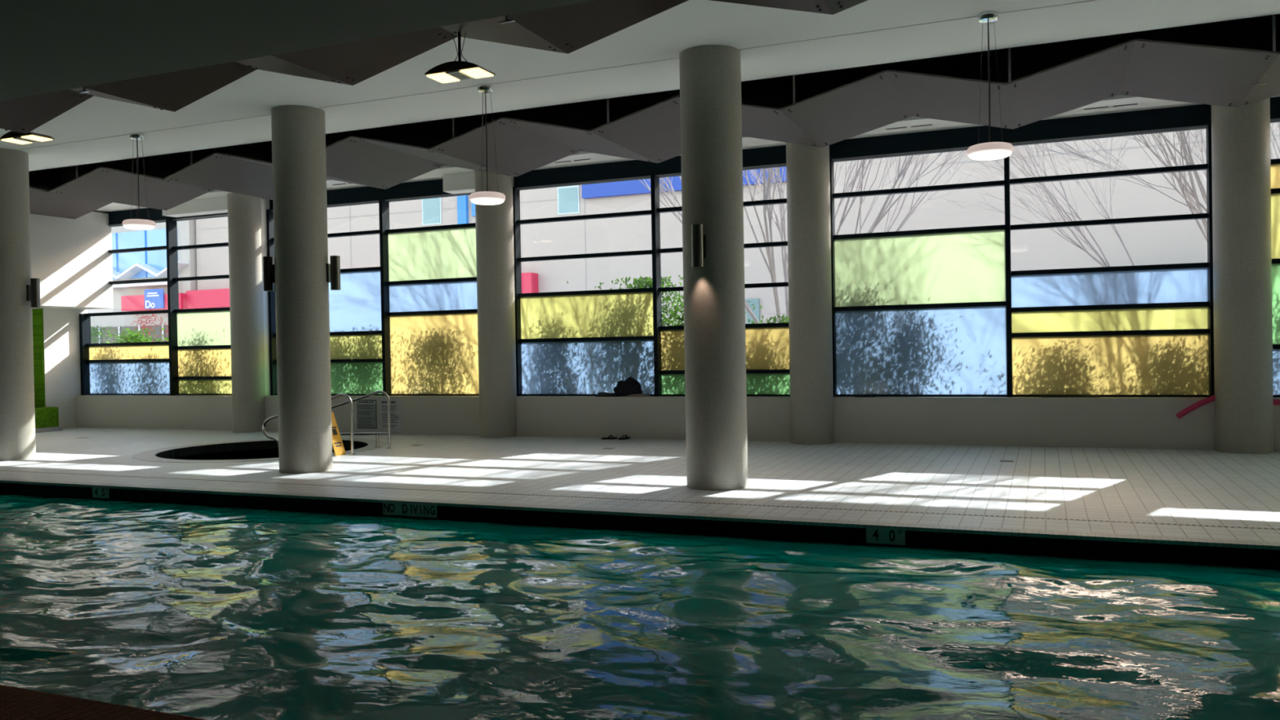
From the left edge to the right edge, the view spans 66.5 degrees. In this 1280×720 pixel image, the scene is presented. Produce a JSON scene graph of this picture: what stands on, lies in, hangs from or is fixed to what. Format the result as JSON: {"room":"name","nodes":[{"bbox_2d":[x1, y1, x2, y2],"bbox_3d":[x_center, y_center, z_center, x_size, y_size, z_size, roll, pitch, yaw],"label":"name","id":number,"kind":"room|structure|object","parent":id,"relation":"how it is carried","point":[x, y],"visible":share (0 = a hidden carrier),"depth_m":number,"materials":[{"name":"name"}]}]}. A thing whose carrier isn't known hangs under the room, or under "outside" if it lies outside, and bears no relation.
{"room":"indoor swimming pool","nodes":[
{"label":"indoor swimming pool","id":0,"kind":"room"},
{"bbox_2d":[32,308,45,407],"bbox_3d":[-14.462,0.251,18.619,1.640,2.600,5.360,-1,1,22],"label":"wall","id":1,"kind":"structure","parent":0,"point":[37,314],"depth_m":20.80,"materials":[{"name":"green tile"}]},
{"bbox_2d":[35,426,62,432],"bbox_3d":[-12.732,1.463,19.924,0.490,0.085,1.650,-1,1,22],"label":"trim","id":2,"kind":"structure","parent":1,"relation":"attached to","point":[60,428],"depth_m":20.31,"materials":[{"name":"tile"}]},
{"bbox_2d":[35,406,58,428],"bbox_3d":[-12.746,1.212,19.963,0.440,0.415,1.520,-1,1,22],"label":"tiled bench","id":3,"kind":"object","parent":2,"relation":"on","point":[45,416],"visible":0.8,"depth_m":20.34,"materials":[{"name":"green tile"}]},
{"bbox_2d":[32,307,87,428],"bbox_3d":[-13.559,0.200,21.708,2.350,2.600,1.040,-1,1,22],"label":"wall","id":4,"kind":"structure","parent":0,"point":[60,326],"depth_m":21.16,"materials":[{"name":"paint"}]},
{"bbox_2d":[30,211,113,309],"bbox_3d":[-14.783,-2.063,17.708,3.200,2.060,9.210,-1,1,22],"label":"wall","id":5,"kind":"structure","parent":0,"point":[71,259],"depth_m":20.50,"materials":[{"name":"paint"}]},
{"bbox_2d":[0,684,206,719],"bbox_3d":[-6.069,1.709,2.280,31.000,0.250,6.520,-1,1,22],"label":"floor","id":6,"kind":"structure","parent":0,"point":[15,703],"depth_m":4.18,"materials":[{"name":"brown tile"}]},
{"bbox_2d":[0,0,595,101],"bbox_3d":[-5.552,-2.797,3.675,31.000,0.890,9.650,-1,1,22],"label":"ceiling","id":7,"kind":"structure","parent":0,"point":[46,46],"depth_m":7.18,"materials":[{"name":"paint"}]},
{"bbox_2d":[0,87,173,133],"bbox_3d":[-7.859,-2.896,10.963,4.970,0.392,2.040,-1,1,22],"label":"ceiling baffle","id":8,"kind":"object","parent":7,"relation":"attached to","point":[25,114],"depth_m":11.38,"materials":[{"name":"metal"}]},
{"bbox_2d":[83,15,567,111],"bbox_3d":[-3.312,-2.905,9.084,5.010,0.495,2.040,-1,1,22],"label":"ceiling baffle","id":9,"kind":"object","parent":7,"relation":"attached to","point":[451,71],"depth_m":9.53,"materials":[{"name":"grey paint"}]},
{"bbox_2d":[445,70,473,79],"bbox_3d":[-1.706,-2.698,9.258,0.140,0.012,0.260,-1,1,22],"label":"grille","id":10,"kind":"object","parent":9,"relation":"attached to","point":[455,74],"depth_m":9.22,"materials":[{"name":"white metal"}]},
{"bbox_2d":[505,0,867,53],"bbox_3d":[1.219,-3.040,7.209,4.940,0.347,2.040,-1,1,22],"label":"ceiling baffle","id":11,"kind":"object","parent":7,"relation":"attached to","point":[571,28],"visible":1,"depth_m":8.44,"materials":[{"name":"metal"}]},
{"bbox_2d":[0,427,1279,542],"bbox_3d":[-2.520,1.423,10.872,31.000,0.001,12.080,-1,1,22],"label":"floor","id":12,"kind":"structure","parent":0,"point":[1208,487],"depth_m":11.28,"materials":[{"name":"tile"}]},
{"bbox_2d":[0,148,35,461],"bbox_3d":[-9.638,-0.824,14.853,0.660,4.660,0.660,-1,1,22],"label":"round column","id":13,"kind":"structure","parent":12,"relation":"on","point":[17,408],"depth_m":14.65,"materials":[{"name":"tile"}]},
{"bbox_2d":[26,278,40,307],"bbox_3d":[-9.241,-1.021,14.869,0.182,0.440,0.124,-1,1,-3],"label":"wall lamp","id":14,"kind":"object","parent":13,"relation":"attached to","point":[33,291],"visible":1,"depth_m":14.82,"materials":[{"name":"metal"}]},
{"bbox_2d":[226,192,265,432],"bbox_3d":[-7.802,-0.926,19.428,0.660,4.695,0.660,-1,1,22],"label":"round column","id":15,"kind":"structure","parent":12,"relation":"on","point":[244,211],"depth_m":19.14,"materials":[{"name":"concrete"}]},
{"bbox_2d":[132,437,386,462],"bbox_3d":[-6.025,1.930,15.728,3.800,1.004,3.800,-1,1,22],"label":"hot tub","id":16,"kind":"object","parent":12,"relation":"in","point":[162,455],"visible":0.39,"depth_m":16.36,"materials":[{"name":"tile"}]},
{"bbox_2d":[172,448,354,460],"bbox_3d":[-6.032,1.572,15.724,3.140,0.001,3.140,-1,1,22],"label":"water","id":17,"kind":"object","parent":16,"relation":"in","point":[273,452],"visible":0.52,"depth_m":16.15,"materials":[{"name":"liquid"}]},
{"bbox_2d":[271,105,333,473],"bbox_3d":[-4.389,-0.894,12.683,0.660,4.660,0.660,-1,1,22],"label":"round column","id":18,"kind":"structure","parent":12,"relation":"on","point":[298,131],"depth_m":12.40,"materials":[{"name":"concrete"}]},
{"bbox_2d":[262,256,275,291],"bbox_3d":[-4.794,-1.117,12.663,0.182,0.440,0.124,-1,1,-3],"label":"wall lamp","id":19,"kind":"object","parent":18,"relation":"attached to","point":[268,273],"visible":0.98,"depth_m":12.61,"materials":[{"name":"metal"}]},
{"bbox_2d":[325,255,340,289],"bbox_3d":[-3.993,-1.132,12.698,0.182,0.440,0.124,-1,1,-3],"label":"wall lamp","id":20,"kind":"object","parent":18,"relation":"attached to","point":[333,268],"visible":1,"depth_m":12.65,"materials":[{"name":"metal"}]},
{"bbox_2d":[262,393,355,455],"bbox_3d":[-5.070,1.116,14.885,1.771,1.216,0.100,-1,1,22],"label":"handrail","id":21,"kind":"object","parent":12,"relation":"on","point":[348,397],"visible":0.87,"depth_m":14.57,"materials":[{"name":"silver metal"}]},
{"bbox_2d":[331,412,346,455],"bbox_3d":[-4.660,1.102,14.607,0.442,0.633,0.240,-1,1,22],"label":"sign","id":22,"kind":"object","parent":12,"relation":"on","point":[337,443],"visible":0.41,"depth_m":14.57,"materials":[{"name":"yellow plastic"}]},
{"bbox_2d":[331,390,392,448],"bbox_3d":[-4.718,0.950,15.743,1.771,0.916,0.160,-1,1,22],"label":"handrail","id":23,"kind":"object","parent":12,"relation":"on","point":[388,433],"visible":0.8,"depth_m":15.49,"materials":[{"name":"silver metal"}]},
{"bbox_2d":[474,169,516,438],"bbox_3d":[-2.544,-0.997,17.254,0.660,4.695,0.660,-1,1,22],"label":"round column","id":24,"kind":"structure","parent":12,"relation":"on","point":[495,253],"depth_m":16.97,"materials":[{"name":"concrete"}]},
{"bbox_2d":[601,435,617,439],"bbox_3d":[-0.510,1.288,16.316,0.270,0.073,0.107,-1,1,-6],"label":"sandal","id":25,"kind":"object","parent":12,"relation":"on","point":[608,437],"visible":1,"depth_m":16.28,"materials":[{"name":"rubber"}]},
{"bbox_2d":[617,435,630,439],"bbox_3d":[-0.263,1.284,16.257,0.107,0.073,0.270,0,1,44],"label":"sandal","id":26,"kind":"object","parent":12,"relation":"on","point":[626,436],"visible":1,"depth_m":16.22,"materials":[{"name":"rubber"}]},
{"bbox_2d":[0,470,1279,529],"bbox_3d":[-1.179,1.411,10.191,26.000,0.012,0.035,-1,1,22],"label":"trim","id":27,"kind":"structure","parent":12,"relation":"on","point":[0,470],"depth_m":9.34,"materials":[{"name":"black tile"}]},
{"bbox_2d":[679,44,747,490],"bbox_3d":[0.795,-0.964,10.540,0.660,4.660,0.660,-1,1,22],"label":"round column","id":28,"kind":"structure","parent":12,"relation":"on","point":[711,110],"depth_m":10.26,"materials":[{"name":"concrete"}]},
{"bbox_2d":[691,223,706,267],"bbox_3d":[0.611,-1.186,10.181,0.124,0.440,0.185,-1,1,22],"label":"wall lamp","id":29,"kind":"object","parent":28,"relation":"attached to","point":[698,238],"visible":1,"depth_m":10.10,"materials":[{"name":"metal"}]},
{"bbox_2d":[786,142,834,444],"bbox_3d":[2.631,-1.066,15.114,0.660,4.695,0.660,-1,1,22],"label":"round column","id":30,"kind":"structure","parent":12,"relation":"on","point":[807,166],"depth_m":14.83,"materials":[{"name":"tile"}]},
{"bbox_2d":[999,460,1014,462],"bbox_3d":[4.625,1.275,12.311,0.180,0.004,0.180,-1,1,22],"label":"floor drain","id":31,"kind":"object","parent":12,"relation":"on","point":[999,460],"visible":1,"depth_m":12.29,"materials":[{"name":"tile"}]},
{"bbox_2d":[1211,97,1273,453],"bbox_3d":[7.963,-1.138,12.910,0.660,4.695,0.660,-1,1,22],"label":"round column","id":32,"kind":"structure","parent":12,"relation":"on","point":[1241,135],"depth_m":12.64,"materials":[{"name":"concrete"}]},
{"bbox_2d":[1272,399,1279,404],"bbox_3d":[8.790,0.619,12.546,1.172,0.235,0.104,-1,1,25],"label":"noodle","id":33,"kind":"object","parent":32,"relation":"attached to","point":[1276,402],"visible":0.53,"depth_m":12.73,"materials":[{"name":"red plastic"}]},
{"bbox_2d":[0,0,1279,171],"bbox_3d":[-2.548,-3.659,10.970,31.000,0.840,6.145,-1,1,22],"label":"ceiling","id":34,"kind":"structure","parent":0,"point":[1092,18],"depth_m":10.84,"materials":[{"name":"paint"}]},
{"bbox_2d":[0,130,53,144],"bbox_3d":[-7.779,-2.973,12.378,0.590,0.377,0.300,-1,1,22],"label":"lamp","id":35,"kind":"object","parent":34,"relation":"hanging from","point":[15,137],"visible":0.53,"depth_m":12.30,"materials":[{"name":"white plastic"}]},
{"bbox_2d":[122,133,155,230],"bbox_3d":[-7.097,-2.521,13.804,0.426,1.334,0.426,-1,1,22],"label":"pendant lamp","id":36,"kind":"object","parent":34,"relation":"hanging from","point":[137,224],"visible":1,"depth_m":13.72,"materials":[{"name":"silver metal"}]},
{"bbox_2d":[123,224,154,230],"bbox_3d":[-7.085,-1.873,13.811,0.396,0.038,0.396,-1,1,22],"label":"diffuser","id":37,"kind":"object","parent":36,"relation":"attached to","point":[139,227],"depth_m":13.71,"materials":[{"name":"white plastic"}]},
{"bbox_2d":[469,84,505,204],"bbox_3d":[-1.829,-2.562,11.627,0.426,1.394,0.426,-1,1,22],"label":"pendant lamp","id":38,"kind":"object","parent":34,"relation":"hanging from","point":[482,197],"visible":1,"depth_m":11.54,"materials":[{"name":"silver metal"}]},
{"bbox_2d":[471,197,504,204],"bbox_3d":[-1.817,-1.884,11.634,0.396,0.038,0.396,-1,1,22],"label":"diffuser","id":39,"kind":"object","parent":38,"relation":"attached to","point":[480,201],"depth_m":11.53,"materials":[{"name":"white plastic"}]},
{"bbox_2d":[966,10,1013,160],"bbox_3d":[3.363,-2.638,9.404,0.426,1.379,0.426,-1,1,22],"label":"pendant lamp","id":40,"kind":"object","parent":34,"relation":"hanging from","point":[989,150],"visible":1,"depth_m":9.32,"materials":[{"name":"silver metal"}]},
{"bbox_2d":[968,149,1012,160],"bbox_3d":[3.376,-1.968,9.412,0.396,0.038,0.396,-1,1,22],"label":"diffuser","id":41,"kind":"object","parent":40,"relation":"attached to","point":[975,154],"depth_m":9.31,"materials":[{"name":"white plastic"}]},
{"bbox_2d":[28,13,1279,187],"bbox_3d":[-1.003,-3.849,14.713,31.000,0.800,2.560,-1,1,22],"label":"ceiling","id":42,"kind":"structure","parent":0,"point":[1251,33],"depth_m":14.69,"materials":[{"name":"paint"}]},
{"bbox_2d":[29,164,266,219],"bbox_3d":[-9.846,-3.501,18.233,5.320,1.095,2.500,-1,1,22],"label":"ceiling baffle","id":43,"kind":"object","parent":42,"relation":"hanging from","point":[100,187],"visible":0.85,"depth_m":18.29,"materials":[{"name":"metal"}]},
{"bbox_2d":[162,135,515,199],"bbox_3d":[-4.976,-3.567,16.219,5.220,1.095,2.500,-1,1,22],"label":"ceiling baffle","id":44,"kind":"object","parent":42,"relation":"hanging from","point":[375,163],"visible":0.75,"depth_m":16.21,"materials":[{"name":"metal"}]},
{"bbox_2d":[429,95,822,177],"bbox_3d":[-0.180,-3.631,14.236,5.160,1.095,2.500,-1,1,22],"label":"ceiling baffle","id":45,"kind":"object","parent":42,"relation":"hanging from","point":[651,134],"visible":0.74,"depth_m":14.19,"materials":[{"name":"metal"}]},
{"bbox_2d":[780,39,1279,147],"bbox_3d":[4.644,-3.696,12.242,5.280,1.095,2.500,-1,1,22],"label":"ceiling baffle","id":46,"kind":"object","parent":42,"relation":"hanging from","point":[1204,74],"visible":0.97,"depth_m":12.00,"materials":[{"name":"metal"}]},
{"bbox_2d":[1236,14,1279,107],"bbox_3d":[9.547,-3.739,10.216,5.470,1.140,2.500,-1,1,22],"label":"ceiling baffle","id":47,"kind":"object","parent":42,"relation":"hanging from","point":[1271,77],"depth_m":11.42,"materials":[{"name":"metal"}]},
{"bbox_2d":[75,198,1279,451],"bbox_3d":[-0.171,-0.865,16.628,31.000,4.960,0.530,-1,1,22],"label":"wall","id":48,"kind":"structure","parent":0,"point":[1101,422],"depth_m":15.37,"materials":[{"name":"paint"}]},
{"bbox_2d":[79,213,231,395],"bbox_3d":[-10.159,-1.111,20.723,4.720,3.720,0.220,-1,1,22],"label":"window","id":49,"kind":"structure","parent":48,"relation":"in","point":[196,357],"depth_m":20.60,"materials":[{"name":"glass"}]},
{"bbox_2d":[162,196,227,217],"bbox_3d":[-8.954,-3.133,20.024,1.870,0.255,0.380,-1,1,22],"label":"trim","id":50,"kind":"structure","parent":48,"relation":"attached to","point":[216,205],"depth_m":19.86,"materials":[{"name":"paint"}]},
{"bbox_2d":[355,398,378,431],"bbox_3d":[-5.154,1.028,18.426,0.510,0.615,0.014,-1,1,22],"label":"notice","id":51,"kind":"object","parent":48,"relation":"attached to","point":[366,409],"visible":1,"depth_m":18.42,"materials":[{"name":"white paper"}]},
{"bbox_2d":[358,401,373,426],"bbox_3d":[-5.165,1.021,18.424,0.351,0.481,0.002,-1,1,22],"label":"print","id":52,"kind":"object","parent":51,"relation":"attached to","point":[366,409],"depth_m":18.43,"materials":[{"name":"black"}]},
{"bbox_2d":[266,191,479,395],"bbox_3d":[-5.039,-1.179,18.606,5.100,3.720,0.220,-1,1,22],"label":"window","id":53,"kind":"structure","parent":48,"relation":"in","point":[406,325],"depth_m":18.40,"materials":[{"name":"glass"}]},
{"bbox_2d":[379,398,402,431],"bbox_3d":[-4.655,1.021,18.220,0.490,0.615,0.014,-1,1,22],"label":"notice","id":54,"kind":"object","parent":48,"relation":"attached to","point":[395,403],"visible":0.82,"depth_m":18.21,"materials":[{"name":"white paper"}]},
{"bbox_2d":[381,401,397,426],"bbox_3d":[-4.657,1.014,18.216,0.389,0.481,0.006,-1,1,22],"label":"print","id":55,"kind":"object","parent":54,"relation":"attached to","point":[393,405],"depth_m":18.22,"materials":[{"name":"white"}]},
{"bbox_2d":[442,172,475,194],"bbox_3d":[-3.127,-3.191,17.616,0.760,0.295,0.380,-1,1,22],"label":"beam","id":56,"kind":"structure","parent":48,"relation":"attached to","point":[461,183],"depth_m":17.47,"materials":[{"name":"paint"}]},
{"bbox_2d":[595,391,622,396],"bbox_3d":[-0.535,0.584,16.617,0.541,0.076,0.187,-1,1,22],"label":"pile","id":57,"kind":"object","parent":48,"relation":"on","point":[602,393],"visible":1,"depth_m":16.55,"materials":[{"name":"fabric"}]},
{"bbox_2d":[613,376,642,395],"bbox_3d":[-0.210,0.435,16.492,0.579,0.316,0.203,-1,1,22],"label":"pile","id":58,"kind":"object","parent":48,"relation":"on","point":[629,386],"visible":0.98,"depth_m":16.44,"materials":[{"name":"black fabric"}]},
{"bbox_2d":[622,393,652,396],"bbox_3d":[-0.046,0.590,16.387,0.547,0.052,0.170,-1,1,22],"label":"folded towel","id":59,"kind":"object","parent":48,"relation":"on","point":[637,394],"visible":1,"depth_m":16.33,"materials":[{"name":"white fabric"}]},
{"bbox_2d":[512,162,790,396],"bbox_3d":[0.136,-1.249,16.467,5.100,3.720,0.220,-1,1,22],"label":"window","id":60,"kind":"structure","parent":48,"relation":"in","point":[578,343],"depth_m":16.77,"materials":[{"name":"glass"}]},
{"bbox_2d":[854,395,875,397],"bbox_3d":[3.442,0.549,14.978,0.384,0.039,0.139,-1,1,22],"label":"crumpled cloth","id":61,"kind":"object","parent":48,"relation":"on","point":[857,396],"visible":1,"depth_m":14.93,"materials":[{"name":"fabric"}]},
{"bbox_2d":[829,122,1214,397],"bbox_3d":[5.398,-1.319,14.291,5.230,3.720,0.220,-1,1,22],"label":"window","id":62,"kind":"structure","parent":48,"relation":"in","point":[936,312],"depth_m":14.34,"materials":[{"name":"glass"}]},
{"bbox_2d":[1040,395,1099,397],"bbox_3d":[6.104,0.518,13.869,0.772,0.024,0.049,-1,1,23],"label":"stick","id":63,"kind":"object","parent":48,"relation":"on","point":[1040,396],"visible":1,"depth_m":13.87,"materials":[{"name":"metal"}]},
{"bbox_2d":[1175,394,1215,418],"bbox_3d":[7.519,0.618,13.110,0.594,0.348,0.112,-1,1,9],"label":"noodle","id":64,"kind":"object","parent":48,"relation":"on","point":[1195,406],"visible":0.79,"depth_m":13.08,"materials":[{"name":"red plastic"}]},
{"bbox_2d":[1270,117,1279,397],"bbox_3d":[11.058,-1.395,11.951,5.860,3.720,0.220,-1,1,22],"label":"window","id":65,"kind":"structure","parent":48,"relation":"in","point":[1274,163],"depth_m":13.07,"materials":[{"name":"glass"}]},
{"bbox_2d":[93,94,1279,212],"bbox_3d":[-0.388,-3.422,16.188,31.000,0.090,0.860,-1,1,22],"label":"ceiling","id":66,"kind":"structure","parent":0,"point":[1144,104],"depth_m":14.76,"materials":[{"name":"paint"}]},
{"bbox_2d":[885,126,906,129],"bbox_3d":[3.793,-3.429,14.444,0.300,0.008,0.030,-1,1,22],"label":"air slot","id":67,"kind":"object","parent":66,"relation":"attached to","point":[905,126],"visible":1,"depth_m":14.44,"materials":[{"name":"metal"}]},
{"bbox_2d":[911,124,932,127],"bbox_3d":[4.126,-3.433,14.306,0.300,0.008,0.030,-1,1,22],"label":"air slot","id":68,"kind":"object","parent":66,"relation":"attached to","point":[929,124],"visible":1,"depth_m":14.30,"materials":[{"name":"metal"}]},
{"bbox_2d":[1084,106,1108,110],"bbox_3d":[6.270,-3.462,13.420,0.300,0.008,0.030,-1,1,22],"label":"air slot","id":69,"kind":"object","parent":66,"relation":"attached to","point":[1108,106],"visible":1,"depth_m":13.41,"materials":[{"name":"metal"}]},
{"bbox_2d":[1112,103,1137,106],"bbox_3d":[6.603,-3.466,13.282,0.300,0.008,0.030,-1,1,22],"label":"air slot","id":70,"kind":"object","parent":66,"relation":"attached to","point":[1131,104],"visible":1,"depth_m":13.28,"materials":[{"name":"metal"}]},
{"bbox_2d":[101,96,1279,224],"bbox_3d":[-0.172,-3.747,16.720,31.000,1.280,0.300,-1,1,22],"label":"wall","id":71,"kind":"structure","parent":0,"point":[1197,114],"depth_m":15.00,"materials":[{"name":"paint"}]},
{"bbox_3d":[-2.434,2.214,7.129,26.200,1.500,5.440,-1,1,22],"label":"basin","id":72,"kind":"object","parent":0,"visible":0},
{"bbox_2d":[0,493,1279,719],"bbox_3d":[-2.445,1.627,7.122,26.000,0.094,5.200,-1,1,22],"label":"pool water","id":73,"kind":"object","parent":72,"relation":"in","point":[198,611],"visible":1,"depth_m":5.92,"materials":[{"name":"teal liquid"}]},
{"bbox_2d":[0,482,1279,569],"bbox_3d":[-1.427,1.658,9.581,26.200,0.420,0.120,-1,1,22],"label":"trim","id":74,"kind":"structure","parent":72,"relation":"attached to","point":[1269,559],"depth_m":8.57,"materials":[{"name":"tile"}]},
{"bbox_2d":[92,486,109,498],"bbox_3d":[-6.386,1.568,11.559,0.274,0.136,0.008,-1,1,22],"label":"marker","id":75,"kind":"object","parent":74,"relation":"attached to","point":[97,491],"visible":1,"depth_m":11.56,"materials":[{"name":"tile"}]},
{"bbox_2d":[382,501,436,517],"bbox_3d":[-2.335,1.514,9.884,0.655,0.136,0.008,-1,1,22],"label":"marker","id":76,"kind":"object","parent":74,"relation":"attached to","point":[399,508],"visible":1,"depth_m":9.88,"materials":[{"name":"tile"}]},
{"bbox_2d":[866,526,905,545],"bbox_3d":[2.032,1.455,8.079,0.317,0.136,0.008,-1,1,22],"label":"marker","id":77,"kind":"object","parent":74,"relation":"attached to","point":[886,535],"visible":1,"depth_m":8.07,"materials":[{"name":"tile"}]},
{"bbox_2d":[0,478,1279,550],"bbox_3d":[-1.426,1.433,9.592,26.000,0.030,0.150,-1,1,22],"label":"trim","id":78,"kind":"structure","parent":72,"relation":"attached to","point":[842,523],"depth_m":8.65,"materials":[{"name":"tile"}]},
{"label":"outside","id":79,"kind":"structure","parent":0,"visible":0},
{"bbox_3d":[2.892,1.150,39.678,115.000,0.300,44.500,-1,1,22],"label":"paving","id":80,"kind":"object","parent":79,"visible":0},
{"bbox_2d":[90,324,124,343],"bbox_3d":[-23.522,-0.026,42.166,5.107,2.926,2.499,-1,1,22],"label":"leafy shrub","id":81,"kind":"object","parent":80,"relation":"on","point":[92,328],"visible":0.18,"depth_m":42.19,"materials":[{"name":"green plant"}]},
{"bbox_2d":[87,219,197,343],"bbox_3d":[-29.717,-5.009,57.094,21.580,12.800,13.000,-1,1,22],"label":"building","id":82,"kind":"structure","parent":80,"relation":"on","point":[148,264],"depth_m":48.50,"materials":[{"name":"glass"}]},
{"bbox_2d":[146,292,159,296],"bbox_3d":[-23.788,-3.200,47.660,0.800,0.180,0.010,-1,1,22],"label":"print","id":83,"kind":"object","parent":82,"relation":"attached to","point":[148,294],"depth_m":47.64},
{"bbox_2d":[127,309,168,342],"bbox_3d":[-20.680,-0.385,41.449,3.263,3.557,2.476,0,1,41],"label":"leafy shrub","id":84,"kind":"object","parent":80,"relation":"on","point":[153,314],"visible":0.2,"depth_m":41.63,"materials":[{"name":"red plant"}]},
{"bbox_2d":[186,122,1279,325],"bbox_3d":[12.511,-5.666,38.822,70.400,13.000,14.500,-1,1,22],"label":"building","id":85,"kind":"structure","parent":80,"relation":"on","point":[1173,242],"depth_m":35.77,"materials":[{"name":"grey concrete"}]},
{"bbox_2d":[638,150,978,323],"bbox_3d":[2.550,-5.645,20.777,15.131,13.839,14.538,-1,1,22],"label":"bare tree","id":86,"kind":"object","parent":80,"relation":"on","point":[766,193],"visible":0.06,"depth_m":20.29,"materials":[{"name":"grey plant"}]},
{"bbox_2d":[954,122,1279,266],"bbox_3d":[11.956,-5.729,16.829,14.310,13.756,12.100,-1,1,4],"label":"bare tree","id":87,"kind":"object","parent":80,"relation":"on","point":[1183,140],"visible":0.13,"depth_m":19.21,"materials":[{"name":"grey plant"}]},
{"bbox_3d":[-0.292,1.247,17.577,34.000,0.120,0.980,-1,1,22],"label":"planting bed","id":88,"kind":"object","parent":80,"relation":"on","visible":0},
{"bbox_2d":[99,327,168,342],"bbox_3d":[-11.351,0.354,22.108,2.638,2.173,0.906,-1,1,20],"label":"leafy shrub","id":89,"kind":"object","parent":88,"relation":"on","point":[139,337],"visible":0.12,"depth_m":21.83,"materials":[{"name":"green plant"}]},
{"bbox_2d":[148,337,168,342],"bbox_3d":[-10.174,0.435,21.686,2.742,1.981,1.064,-1,1,22],"label":"leafy shrub","id":90,"kind":"object","parent":88,"relation":"on","point":[166,338],"visible":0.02,"depth_m":21.53,"materials":[{"name":"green plant"}]},
{"bbox_2d":[566,274,683,326],"bbox_3d":[0.105,-0.103,17.518,3.210,2.778,1.265,-1,1,22],"label":"leafy shrub","id":91,"kind":"object","parent":88,"relation":"on","point":[640,282],"visible":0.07,"depth_m":17.02,"materials":[{"name":"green plant"}]},
{"bbox_2d":[666,296,762,325],"bbox_3d":[1.054,0.041,16.990,2.562,2.468,0.928,-1,1,22],"label":"leafy shrub","id":92,"kind":"object","parent":88,"relation":"on","point":[680,320],"visible":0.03,"depth_m":16.85,"materials":[{"name":"green plant"}]},
{"bbox_2d":[748,314,788,324],"bbox_3d":[2.142,0.244,16.546,2.732,2.028,0.924,-1,1,24],"label":"leafy shrub","id":93,"kind":"object","parent":88,"relation":"on","point":[775,318],"visible":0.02,"depth_m":16.25,"materials":[{"name":"green plant"}]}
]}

